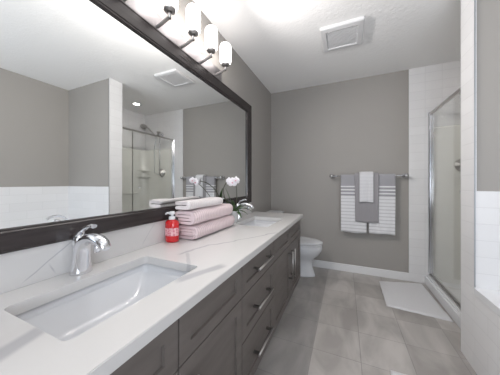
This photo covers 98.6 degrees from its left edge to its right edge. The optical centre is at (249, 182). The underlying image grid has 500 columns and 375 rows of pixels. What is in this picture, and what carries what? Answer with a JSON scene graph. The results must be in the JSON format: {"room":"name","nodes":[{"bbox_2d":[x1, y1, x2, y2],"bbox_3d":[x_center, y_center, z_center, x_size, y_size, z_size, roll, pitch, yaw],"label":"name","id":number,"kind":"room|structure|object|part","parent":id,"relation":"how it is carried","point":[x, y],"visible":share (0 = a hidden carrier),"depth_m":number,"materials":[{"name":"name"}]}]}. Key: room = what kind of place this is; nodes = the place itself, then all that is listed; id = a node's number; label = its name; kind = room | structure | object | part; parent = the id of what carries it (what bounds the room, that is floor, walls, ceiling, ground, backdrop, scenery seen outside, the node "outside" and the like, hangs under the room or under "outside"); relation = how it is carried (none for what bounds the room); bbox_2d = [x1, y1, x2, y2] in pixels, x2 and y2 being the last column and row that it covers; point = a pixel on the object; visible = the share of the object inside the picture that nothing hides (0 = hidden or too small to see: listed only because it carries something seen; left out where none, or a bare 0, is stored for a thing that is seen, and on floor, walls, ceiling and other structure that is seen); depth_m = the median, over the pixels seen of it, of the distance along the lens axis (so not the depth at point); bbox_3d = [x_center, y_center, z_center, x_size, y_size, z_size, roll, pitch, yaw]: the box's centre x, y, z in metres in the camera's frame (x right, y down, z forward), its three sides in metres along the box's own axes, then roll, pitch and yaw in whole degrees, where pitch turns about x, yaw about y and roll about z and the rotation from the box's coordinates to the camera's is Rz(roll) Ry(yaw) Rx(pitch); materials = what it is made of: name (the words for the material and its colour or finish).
{"room":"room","nodes":[
{"label":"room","id":0,"kind":"room"},
{"bbox_2d":[142,0,270,211],"bbox_3d":[-0.570,-0.085,1.327,0.120,2.440,4.303,0,0,24],"label":"wall","id":1,"kind":"structure","parent":0,"point":[238,76],"depth_m":2.53,"materials":[{"name":"grey paint"}]},
{"bbox_2d":[0,0,251,253],"bbox_3d":[-0.461,-0.321,1.384,0.031,1.084,2.296,0,0,24],"label":"wall mirror","id":2,"kind":"object","parent":1,"relation":"attached to","point":[106,122],"visible":0.88,"depth_m":0.95,"materials":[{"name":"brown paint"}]},
{"bbox_2d":[0,202,251,293],"bbox_3d":[-0.454,0.285,1.416,0.019,0.125,2.280,0,0,24],"label":"backsplash","id":3,"kind":"structure","parent":1,"relation":"attached to","point":[18,269],"depth_m":0.80,"materials":[{"name":"stone"}]},
{"bbox_2d":[122,0,230,81],"bbox_3d":[-0.394,-0.991,1.376,0.162,0.250,0.995,0,0,24],"label":"vanity light","id":4,"kind":"object","parent":1,"relation":"attached to","point":[193,15],"visible":1,"depth_m":1.35,"materials":[{"name":"white glass"}]},
{"bbox_3d":[-0.480,-0.907,1.198,0.106,0.067,0.020,0,0,24],"label":"arm","id":5,"kind":"part","parent":4,"relation":"part of","materials":[{"name":"silver metal"}]},
{"bbox_3d":[-0.441,-1.037,1.181,0.090,0.158,0.090,0,0,24],"label":"lamp shade","id":6,"kind":"part","parent":4,"relation":"part of","materials":[{"name":"white glass"}]},
{"bbox_3d":[-0.399,-0.907,1.381,0.106,0.067,0.020,0,0,24],"label":"arm","id":7,"kind":"part","parent":4,"relation":"part of","materials":[{"name":"silver metal"}]},
{"bbox_3d":[-0.359,-1.037,1.363,0.090,0.158,0.090,0,0,24],"label":"lamp shade","id":8,"kind":"part","parent":4,"relation":"part of","materials":[{"name":"white glass"}]},
{"bbox_3d":[-0.318,-0.907,1.564,0.106,0.067,0.020,0,0,24],"label":"arm","id":9,"kind":"part","parent":4,"relation":"part of","materials":[{"name":"silver metal"}]},
{"bbox_3d":[-0.278,-1.037,1.546,0.090,0.158,0.090,0,0,24],"label":"lamp shade","id":10,"kind":"part","parent":4,"relation":"part of","materials":[{"name":"white glass"}]},
{"bbox_3d":[-0.237,-0.907,1.746,0.106,0.067,0.020,0,0,24],"label":"arm","id":11,"kind":"part","parent":4,"relation":"part of","materials":[{"name":"silver metal"}]},
{"bbox_3d":[-0.197,-1.037,1.729,0.090,0.158,0.090,0,0,24],"label":"lamp shade","id":12,"kind":"part","parent":4,"relation":"part of","materials":[{"name":"white glass"}]},
{"bbox_2d":[193,0,460,93],"bbox_3d":[0.677,-1.355,0.773,2.850,0.100,4.303,0,0,24],"label":"ceiling","id":13,"kind":"structure","parent":0,"point":[279,41],"depth_m":1.92,"materials":[{"name":"white paint"}]},
{"bbox_2d":[320,16,364,52],"bbox_3d":[0.814,-1.291,1.906,0.340,0.026,0.345,0,0,24],"label":"ceiling vent","id":14,"kind":"object","parent":13,"relation":"in","point":[348,33],"visible":1,"depth_m":1.86,"materials":[{"name":"white plastic"}]},
{"bbox_2d":[326,25,356,48],"bbox_3d":[0.814,-1.286,1.906,0.242,0.008,0.247,0,0,24],"label":"grille","id":15,"kind":"object","parent":14,"relation":"attached to","point":[345,36],"depth_m":1.90,"materials":[{"name":"white paint"}]},
{"bbox_2d":[271,70,449,272],"bbox_3d":[1.526,-0.085,2.685,2.610,2.440,0.120,0,0,24],"label":"wall","id":16,"kind":"structure","parent":0,"point":[353,126],"depth_m":2.78,"materials":[{"name":"grey paint"}]},
{"bbox_2d":[312,259,408,280],"bbox_3d":[1.078,1.089,2.811,1.648,0.092,0.014,0,0,24],"label":"baseboard","id":17,"kind":"structure","parent":16,"relation":"attached to","point":[398,275],"depth_m":2.66,"materials":[{"name":"white paint"}]},
{"bbox_2d":[329,173,408,178],"bbox_3d":[1.419,-0.080,2.615,0.853,0.064,0.092,0,0,24],"label":"towel bar","id":18,"kind":"object","parent":16,"relation":"attached to","point":[404,175],"visible":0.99,"depth_m":2.50,"materials":[{"name":"silver metal"}]},
{"bbox_2d":[341,174,366,232],"bbox_3d":[1.276,0.259,2.650,0.290,0.717,0.050,0,0,24],"label":"bath towel","id":19,"kind":"object","parent":18,"relation":"hanging from","point":[348,223],"visible":0.75,"depth_m":2.65,"materials":[{"name":"white fabric"}]},
{"bbox_2d":[359,171,373,202],"bbox_3d":[1.402,0.051,2.595,0.146,0.369,0.115,0,0,24],"label":"washcloth","id":20,"kind":"object","parent":18,"relation":"hanging from","point":[366,178],"visible":0.99,"depth_m":2.55,"materials":[{"name":"white fabric"}]},
{"bbox_2d":[355,173,378,222],"bbox_3d":[1.405,0.181,2.594,0.253,0.596,0.083,0,0,24],"label":"hand towel","id":21,"kind":"object","parent":18,"relation":"hanging from","point":[366,212],"visible":0.78,"depth_m":2.55,"materials":[{"name":"grey fabric"}]},
{"bbox_2d":[369,174,395,234],"bbox_3d":[1.549,0.255,2.530,0.273,0.709,0.048,0,0,24],"label":"bath towel","id":22,"kind":"object","parent":18,"relation":"hanging from","point":[387,182],"visible":0.8,"depth_m":2.49,"materials":[{"name":"white fabric"}]},
{"bbox_2d":[409,60,460,282],"bbox_3d":[2.258,-0.085,2.289,0.933,2.440,0.009,0,0,24],"label":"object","id":23,"kind":"structure","parent":16,"relation":"attached to","point":[429,86],"depth_m":2.42,"materials":[{"name":"white tile"}]},
{"bbox_2d":[454,92,460,171],"bbox_3d":[2.367,-0.604,2.133,0.478,0.987,0.188,0,0,24],"label":"shower","id":24,"kind":"object","parent":16,"relation":"attached to","point":[457,164],"visible":0.05,"depth_m":2.28,"materials":[{"name":"silver metal"}]},
{"bbox_3d":[2.244,-0.185,2.245,0.150,0.150,0.055,0,0,24],"label":"valve plate","id":25,"kind":"part","parent":24,"relation":"part of","materials":[{"name":"silver metal"}]},
{"bbox_2d":[254,267,476,374],"bbox_3d":[0.677,1.185,0.773,2.850,0.100,4.303,0,0,24],"label":"floor","id":26,"kind":"structure","parent":0,"point":[333,322],"depth_m":1.59,"materials":[{"name":"grey tile"}]},
{"bbox_2d":[110,267,241,374],"bbox_3d":[-0.458,0.759,0.695,0.595,0.752,0.919,0,0,24],"label":"vanity cabinet","id":27,"kind":"object","parent":26,"relation":"on","point":[207,339],"visible":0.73,"depth_m":0.74,"materials":[{"name":"grey paint"}]},
{"bbox_3d":[-0.132,0.786,0.823,0.019,0.479,0.416,0,0,24],"label":"door","id":28,"kind":"part","parent":27,"relation":"part of","materials":[{"name":"grey paint"}]},
{"bbox_2d":[241,241,273,374],"bbox_3d":[-0.171,0.759,1.340,0.595,0.752,0.492,0,0,24],"label":"vanity cabinet","id":29,"kind":"object","parent":26,"relation":"on","point":[257,298],"visible":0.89,"depth_m":1.19,"materials":[{"name":"grey paint"}]},
{"bbox_3d":[0.054,0.656,1.240,0.019,0.218,0.489,0,0,24],"label":"drawer","id":30,"kind":"part","parent":29,"relation":"part of","materials":[{"name":"grey paint"}]},
{"bbox_3d":[0.054,0.467,1.240,0.019,0.153,0.489,0,0,24],"label":"drawer","id":31,"kind":"part","parent":29,"relation":"part of","materials":[{"name":"grey paint"}]},
{"bbox_3d":[0.054,0.897,1.240,0.019,0.257,0.489,0,0,24],"label":"drawer","id":32,"kind":"part","parent":29,"relation":"part of","materials":[{"name":"grey paint"}]},
{"bbox_3d":[0.095,0.455,1.220,0.012,0.012,0.237,0,0,24],"label":"handle","id":33,"kind":"part","parent":29,"relation":"part of","materials":[{"name":"silver metal"}]},
{"bbox_3d":[0.095,0.656,1.220,0.012,0.012,0.237,0,0,24],"label":"handle","id":34,"kind":"part","parent":29,"relation":"part of","materials":[{"name":"silver metal"}]},
{"bbox_3d":[0.095,0.897,1.220,0.012,0.012,0.237,0,0,24],"label":"handle","id":35,"kind":"part","parent":29,"relation":"part of","materials":[{"name":"silver metal"}]},
{"bbox_2d":[273,220,299,331],"bbox_3d":[0.120,0.759,1.996,0.595,0.752,0.942,0,0,24],"label":"vanity cabinet","id":36,"kind":"object","parent":26,"relation":"on","point":[287,245],"visible":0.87,"depth_m":1.77,"materials":[{"name":"grey paint"}]},
{"bbox_2d":[0,202,302,374],"bbox_3d":[-0.172,0.302,1.371,0.571,0.160,2.427,0,0,24],"label":"countertop","id":37,"kind":"structure","parent":36,"relation":"on","point":[30,278],"depth_m":0.70,"materials":[{"name":"stone"}]},
{"bbox_2d":[69,224,110,275],"bbox_3d":[-0.599,0.252,0.809,0.196,0.192,0.072,0,0,24],"label":"faucet","id":38,"kind":"object","parent":37,"relation":"on","point":[81,264],"visible":1,"depth_m":0.80,"materials":[{"name":"silver metal"}]},
{"bbox_3d":[-0.627,0.187,0.822,0.104,0.062,0.028,0,0,24],"label":"lever","id":39,"kind":"part","parent":38,"relation":"part of","materials":[{"name":"silver metal"}]},
{"bbox_2d":[16,264,187,340],"bbox_3d":[-0.447,0.453,0.742,0.354,0.140,0.511,0,0,24],"label":"sink","id":40,"kind":"object","parent":37,"relation":"in","point":[64,318],"visible":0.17,"depth_m":0.80,"materials":[{"name":"white ceramic"}]},
{"bbox_2d":[165,211,178,242],"bbox_3d":[-0.459,0.259,1.267,0.087,0.178,0.070,0,0,24],"label":"soap bottle","id":41,"kind":"object","parent":37,"relation":"on","point":[171,225],"visible":1,"depth_m":1.24,"materials":[{"name":"red plastic"}]},
{"bbox_2d":[179,215,234,239],"bbox_3d":[-0.288,0.302,1.532,0.164,0.087,0.504,0,0,24],"label":"folded towel","id":42,"kind":"object","parent":37,"relation":"on","point":[195,231],"visible":0.91,"depth_m":1.37,"materials":[{"name":"pink fabric"}]},
{"bbox_2d":[175,203,232,224],"bbox_3d":[-0.298,0.209,1.511,0.155,0.092,0.483,0,0,24],"label":"folded towel","id":43,"kind":"object","parent":42,"relation":"on","point":[198,215],"visible":0.96,"depth_m":1.35,"materials":[{"name":"pink fabric"}]},
{"bbox_2d":[175,197,222,209],"bbox_3d":[-0.323,0.135,1.439,0.117,0.054,0.389,0,0,24],"label":"folded towel","id":44,"kind":"object","parent":43,"relation":"on","point":[209,201],"visible":1,"depth_m":1.33,"materials":[{"name":"white fabric"}]},
{"bbox_2d":[223,176,250,221],"bbox_3d":[-0.134,0.149,1.833,0.245,0.396,0.310,0,0,24],"label":"potted orchid","id":45,"kind":"object","parent":37,"relation":"on","point":[230,181],"visible":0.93,"depth_m":1.85,"materials":[{"name":"white plant"}]},
{"bbox_3d":[-0.139,-0.006,1.691,0.078,0.069,0.043,0,0,24],"label":"flower","id":46,"kind":"part","parent":45,"relation":"part of","materials":[{"name":"white plant"}]},
{"bbox_3d":[-0.140,0.299,1.906,0.080,0.098,0.080,0,0,24],"label":"pot","id":47,"kind":"part","parent":45,"relation":"part of","materials":[{"name":"white ceramic"}]},
{"bbox_3d":[-0.106,-0.021,1.676,0.067,0.055,0.024,0,0,24],"label":"flower","id":48,"kind":"part","parent":45,"relation":"part of","materials":[{"name":"white plant"}]},
{"bbox_2d":[235,199,253,218],"bbox_3d":[-0.051,0.252,2.042,0.196,0.192,0.072,0,0,24],"label":"faucet","id":49,"kind":"object","parent":37,"relation":"on","point":[248,205],"visible":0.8,"depth_m":2.03,"materials":[{"name":"silver metal"}]},
{"bbox_2d":[243,220,276,226],"bbox_3d":[0.090,0.453,1.940,0.344,0.140,0.494,0,0,24],"label":"sink","id":50,"kind":"object","parent":37,"relation":"in","point":[262,223],"visible":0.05,"depth_m":2.16,"materials":[{"name":"white ceramic"}]},
{"bbox_3d":[0.248,0.786,1.678,0.019,0.479,0.460,0,0,24],"label":"door","id":51,"kind":"part","parent":36,"relation":"part of","materials":[{"name":"grey paint"}]},
{"bbox_3d":[0.365,0.713,1.830,0.012,0.245,0.012,0,0,24],"label":"handle","id":52,"kind":"part","parent":36,"relation":"part of","materials":[{"name":"silver metal"}]},
{"bbox_3d":[0.439,0.786,2.109,0.019,0.479,0.475,0,0,24],"label":"door","id":53,"kind":"part","parent":36,"relation":"part of","materials":[{"name":"grey paint"}]},
{"bbox_3d":[0.402,0.713,1.913,0.012,0.245,0.012,0,0,24],"label":"handle","id":54,"kind":"part","parent":36,"relation":"part of","materials":[{"name":"silver metal"}]},
{"bbox_2d":[266,210,322,276],"bbox_3d":[0.535,0.764,2.722,0.740,0.742,0.440,0,0,24],"label":"toilet","id":55,"kind":"object","parent":26,"relation":"on","point":[310,248],"visible":0.39,"depth_m":2.57,"materials":[{"name":"white ceramic"}]},
{"bbox_3d":[0.294,0.411,2.829,0.212,0.036,0.440,0,0,24],"label":"tank lid","id":56,"kind":"part","parent":55,"relation":"part of","materials":[{"name":"white ceramic"}]},
{"bbox_3d":[0.599,0.944,2.694,0.587,0.382,0.366,0,0,24],"label":"bowl","id":57,"kind":"part","parent":55,"relation":"part of","materials":[{"name":"white ceramic"}]},
{"bbox_3d":[0.633,0.743,2.679,0.523,0.017,0.376,0,0,24],"label":"seat","id":58,"kind":"part","parent":55,"relation":"part of","materials":[{"name":"white plastic"}]},
{"bbox_3d":[0.634,0.717,2.678,0.524,0.026,0.378,0,0,24],"label":"lid","id":59,"kind":"part","parent":55,"relation":"part of","materials":[{"name":"white ceramic"}]},
{"bbox_2d":[390,370,405,374],"bbox_3d":[0.894,1.127,0.850,0.455,0.015,0.786,0,0,24],"label":"bath mat","id":60,"kind":"object","parent":26,"relation":"on","point":[392,372],"visible":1,"depth_m":1.26,"materials":[{"name":"white fabric"}]},
{"bbox_2d":[379,281,452,321],"bbox_3d":[1.586,1.127,2.160,0.455,0.016,0.705,0,0,24],"label":"bath mat","id":61,"kind":"object","parent":26,"relation":"on","point":[411,297],"visible":1,"depth_m":2.06,"materials":[{"name":"white fabric"}]},
{"bbox_2d":[425,87,460,328],"bbox_3d":[2.099,0.177,1.754,0.790,1.915,1.102,0,0,24],"label":"shower stall","id":62,"kind":"object","parent":26,"relation":"on","point":[443,280],"visible":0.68,"depth_m":2.32,"materials":[{"name":"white glass"}]},
{"bbox_3d":[2.001,0.118,2.380,0.046,1.797,0.029,0,0,24],"label":"wall post","id":63,"kind":"part","parent":62,"relation":"part of","materials":[{"name":"silver metal"}]},
{"bbox_3d":[1.789,-0.765,1.889,0.026,0.023,1.096,0,0,24],"label":"header rail","id":64,"kind":"part","parent":62,"relation":"part of","materials":[{"name":"silver metal"}]},
{"bbox_2d":[474,288,499,374],"bbox_3d":[1.429,0.883,0.378,0.896,0.503,1.611,0,0,24],"label":"bathtub","id":65,"kind":"object","parent":26,"relation":"on","point":[487,302],"visible":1,"depth_m":1.19,"materials":[{"name":"white ceramic"}]},
{"bbox_2d":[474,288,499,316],"bbox_3d":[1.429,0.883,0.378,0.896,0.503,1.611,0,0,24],"label":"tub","id":66,"kind":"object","parent":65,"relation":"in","point":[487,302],"depth_m":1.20,"materials":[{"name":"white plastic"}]},
{"bbox_2d":[477,0,499,190],"bbox_3d":[1.804,-0.085,1.192,0.890,2.440,0.162,0,0,24],"label":"wall","id":67,"kind":"structure","parent":0,"point":[488,11],"depth_m":1.28,"materials":[{"name":"grey paint"}]},
{"bbox_2d":[461,0,476,370],"bbox_3d":[1.392,-0.085,1.371,0.009,2.440,0.171,0,0,24],"label":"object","id":68,"kind":"structure","parent":67,"relation":"attached to","point":[467,6],"depth_m":1.37,"materials":[{"name":"white tile"}]},
{"bbox_2d":[474,0,475,287],"bbox_3d":[1.353,-0.335,1.293,0.006,1.940,0.004,0,0,24],"label":"trim","id":69,"kind":"structure","parent":67,"relation":"attached to","point":[474,0],"depth_m":1.29,"materials":[{"name":"silver"}]},
{"bbox_2d":[477,191,499,290],"bbox_3d":[1.766,0.363,1.116,0.881,0.623,0.009,0,0,24],"label":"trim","id":70,"kind":"structure","parent":67,"relation":"attached to","point":[488,202],"depth_m":1.27,"materials":[{"name":"white tile"}]}
]}

